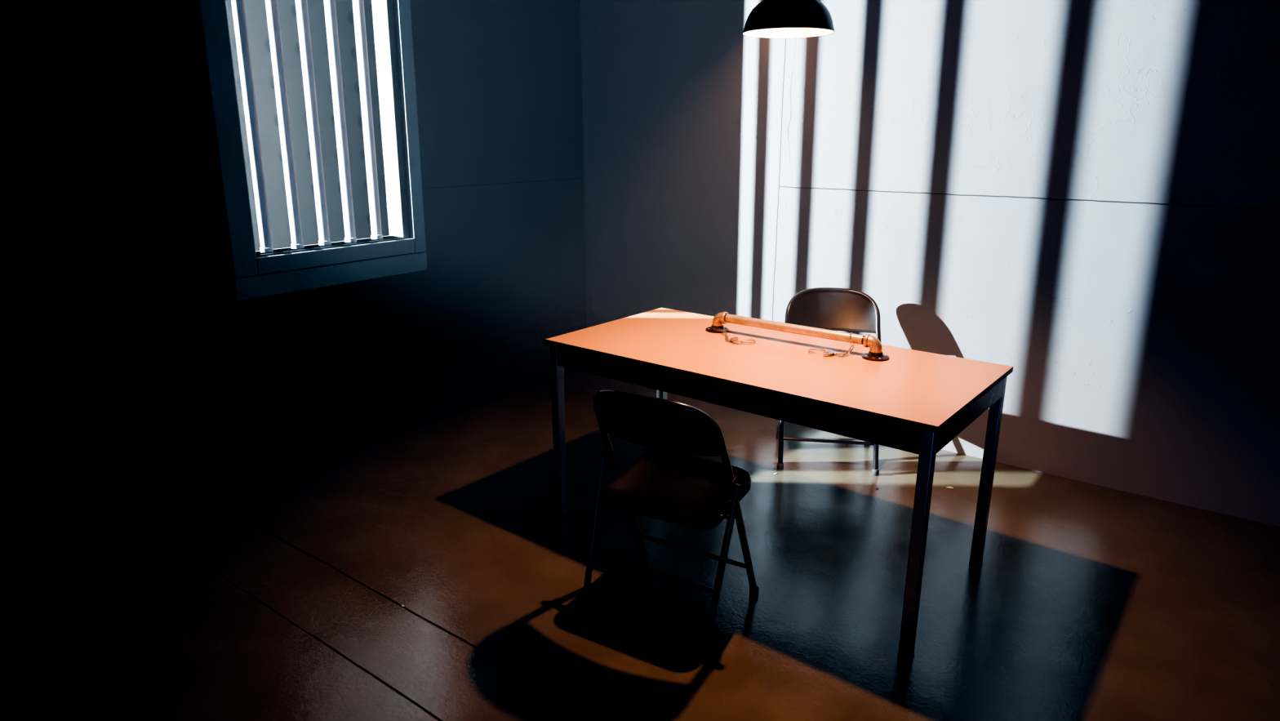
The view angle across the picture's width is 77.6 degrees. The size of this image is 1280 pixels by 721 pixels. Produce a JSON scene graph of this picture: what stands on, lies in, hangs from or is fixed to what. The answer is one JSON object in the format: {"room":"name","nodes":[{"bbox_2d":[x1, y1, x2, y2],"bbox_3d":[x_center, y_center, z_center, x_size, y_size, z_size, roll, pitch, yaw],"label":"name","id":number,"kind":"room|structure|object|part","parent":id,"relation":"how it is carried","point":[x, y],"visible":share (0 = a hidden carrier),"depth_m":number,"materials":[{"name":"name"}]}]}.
{"room":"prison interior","nodes":[
{"label":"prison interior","id":0,"kind":"room"},
{"bbox_2d":[0,0,586,573],"bbox_3d":[-2.344,-0.564,2.399,0.105,2.750,6.720,12,20,35],"label":"wall","id":1,"kind":"structure","parent":0,"point":[136,388],"depth_m":3.21,"materials":[{"name":"paint"}]},
{"bbox_2d":[195,0,426,300],"bbox_3d":[-1.419,-1.075,3.502,0.145,1.476,0.987,12,20,35],"label":"window","id":2,"kind":"structure","parent":1,"relation":"in","point":[253,277],"depth_m":3.49,"materials":[{"name":"teal paint"}]},
{"bbox_3d":[-1.636,-1.015,3.123,0.032,1.383,0.116,12,20,35],"label":"casing","id":3,"kind":"part","parent":2,"relation":"part of","materials":[{"name":"teal paint"}]},
{"bbox_3d":[-1.449,-0.524,3.648,0.110,0.008,0.805,12,20,35],"label":"sill","id":4,"kind":"part","parent":2,"relation":"part of","materials":[{"name":"white paint"}]},
{"bbox_3d":[-1.369,-0.481,3.644,0.032,0.068,0.800,12,20,35],"label":"casing","id":5,"kind":"part","parent":2,"relation":"part of","materials":[{"name":"teal paint"}]},
{"bbox_3d":[-1.101,-1.210,3.802,0.032,1.383,0.084,12,20,35],"label":"casing","id":6,"kind":"part","parent":2,"relation":"part of","materials":[{"name":"teal paint"}]},
{"bbox_2d":[0,370,1279,720],"bbox_3d":[-0.206,1.239,1.283,7.800,0.100,7.200,12,20,35],"label":"floor","id":7,"kind":"structure","parent":0,"point":[281,597],"depth_m":2.67,"materials":[{"name":"paint"}]},
{"bbox_2d":[579,388,758,657],"bbox_3d":[0.105,0.424,2.526,0.494,0.780,0.426,9,19,30],"label":"folding chair","id":8,"kind":"object","parent":7,"relation":"on","point":[692,492],"visible":1,"depth_m":2.44,"materials":[{"name":"brown metal"}]},
{"bbox_3d":[-0.149,0.555,2.582,0.021,0.481,0.173,7,17,23],"label":"leg","id":9,"kind":"part","parent":8,"relation":"part of","materials":[{"name":"brown metal"}]},
{"bbox_3d":[0.033,0.178,2.330,0.413,0.176,0.132,9,19,30],"label":"backrest","id":10,"kind":"part","parent":8,"relation":"part of","materials":[{"name":"brown metal"}]},
{"bbox_3d":[0.101,0.423,2.519,0.450,0.773,0.411,9,19,30],"label":"frame","id":11,"kind":"part","parent":8,"relation":"part of","materials":[{"name":"brown metal"}]},
{"bbox_3d":[0.123,0.403,2.551,0.406,0.060,0.357,9,19,30],"label":"seat","id":12,"kind":"part","parent":8,"relation":"part of","materials":[{"name":"black metal"}]},
{"bbox_3d":[0.240,0.619,2.358,0.021,0.481,0.173,12,20,36],"label":"leg","id":13,"kind":"part","parent":8,"relation":"part of","materials":[{"name":"brown metal"}]},
{"bbox_2d":[545,307,1013,660],"bbox_3d":[0.445,0.325,2.945,1.483,0.740,0.727,13,20,37],"label":"table","id":14,"kind":"object","parent":7,"relation":"on","point":[916,402],"visible":0.93,"depth_m":2.63,"materials":[{"name":"grey laminate"}]},
{"bbox_3d":[-0.318,0.279,3.125,0.036,0.710,0.036,13,20,37],"label":"leg","id":15,"kind":"part","parent":14,"relation":"part of","materials":[{"name":"grey metal"}]},
{"bbox_3d":[0.100,0.135,3.625,0.036,0.710,0.036,13,20,37],"label":"leg","id":16,"kind":"part","parent":14,"relation":"part of","materials":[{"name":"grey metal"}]},
{"bbox_2d":[713,328,755,343],"bbox_3d":[0.337,-0.091,3.021,0.082,0.019,0.229,-12,20,-35],"label":"handcuff","id":17,"kind":"object","parent":14,"relation":"on","point":[734,339],"visible":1,"depth_m":2.98,"materials":[{"name":"silver metal"}]},
{"bbox_3d":[0.405,-0.071,2.962,0.051,0.004,0.049,2,16,7],"label":"shackle arm","id":18,"kind":"part","parent":17,"relation":"part of","materials":[{"name":"silver metal"}]},
{"bbox_2d":[705,311,888,361],"bbox_3d":[0.562,-0.103,2.950,0.740,0.080,0.093,12,20,36],"label":"pipe rail","id":19,"kind":"object","parent":14,"relation":"attached to","point":[875,353],"visible":1,"depth_m":2.90,"materials":[{"name":"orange metal"}]},
{"bbox_2d":[808,332,853,356],"bbox_3d":[0.676,-0.059,2.804,0.160,0.078,0.076,2,16,8],"label":"handcuff","id":20,"kind":"object","parent":14,"relation":"on","point":[832,353],"visible":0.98,"depth_m":2.79,"materials":[{"name":"silver metal"}]},
{"bbox_3d":[0.624,-0.035,2.834,0.051,0.004,0.049,9,18,28],"label":"shackle arm","id":21,"kind":"part","parent":20,"relation":"part of","materials":[{"name":"silver metal"}]},
{"bbox_3d":[0.663,-0.030,2.806,0.046,0.002,0.063,9,18,28],"label":"cheek plate","id":22,"kind":"part","parent":20,"relation":"part of","materials":[{"name":"silver metal"}]},
{"bbox_3d":[0.791,0.525,2.268,0.036,0.710,0.036,13,20,37],"label":"leg","id":23,"kind":"part","parent":14,"relation":"part of","materials":[{"name":"grey metal"}]},
{"bbox_3d":[1.209,0.382,2.767,0.036,0.710,0.036,13,20,37],"label":"leg","id":24,"kind":"part","parent":14,"relation":"part of","materials":[{"name":"grey metal"}]},
{"bbox_2d":[775,287,880,475],"bbox_3d":[0.888,0.082,3.720,0.494,0.780,0.426,3,16,9],"label":"folding chair","id":25,"kind":"object","parent":7,"relation":"on","point":[834,308],"visible":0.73,"depth_m":3.78,"materials":[{"name":"brown metal"}]},
{"bbox_3d":[0.683,0.175,3.904,0.021,0.481,0.173,5,17,16],"label":"leg","id":26,"kind":"part","parent":25,"relation":"part of","materials":[{"name":"brown metal"}]},
{"bbox_3d":[0.911,-0.236,3.773,0.413,0.176,0.132,3,16,9],"label":"backrest","id":27,"kind":"part","parent":25,"relation":"part of","materials":[{"name":"brown metal"}]},
{"bbox_2d":[580,0,1279,526],"bbox_3d":[2.241,-0.747,3.038,6.400,2.750,0.120,12,20,35],"label":"wall","id":28,"kind":"structure","parent":0,"point":[1081,197],"depth_m":3.51,"materials":[{"name":"white paint"}]},
{"bbox_3d":[0.202,-1.397,0.139,6.500,0.100,6.700,12,20,35],"label":"ceiling","id":29,"kind":"structure","parent":0,"visible":0},
{"bbox_2d":[742,0,835,38],"bbox_3d":[0.462,-1.481,2.352,0.282,0.960,0.282,12,20,35],"label":"pendant lamp","id":30,"kind":"object","parent":29,"relation":"hanging from","point":[770,19],"visible":1,"depth_m":2.38,"materials":[{"name":"black metal"}]},
{"label":"outside","id":31,"kind":"structure","parent":0,"visible":0},
{"bbox_2d":[225,0,389,251],"bbox_3d":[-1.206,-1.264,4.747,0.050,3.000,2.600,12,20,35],"label":"bars","id":32,"kind":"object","parent":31,"point":[255,10],"depth_m":4.06,"materials":[{"name":"grey metal"}]}
]}

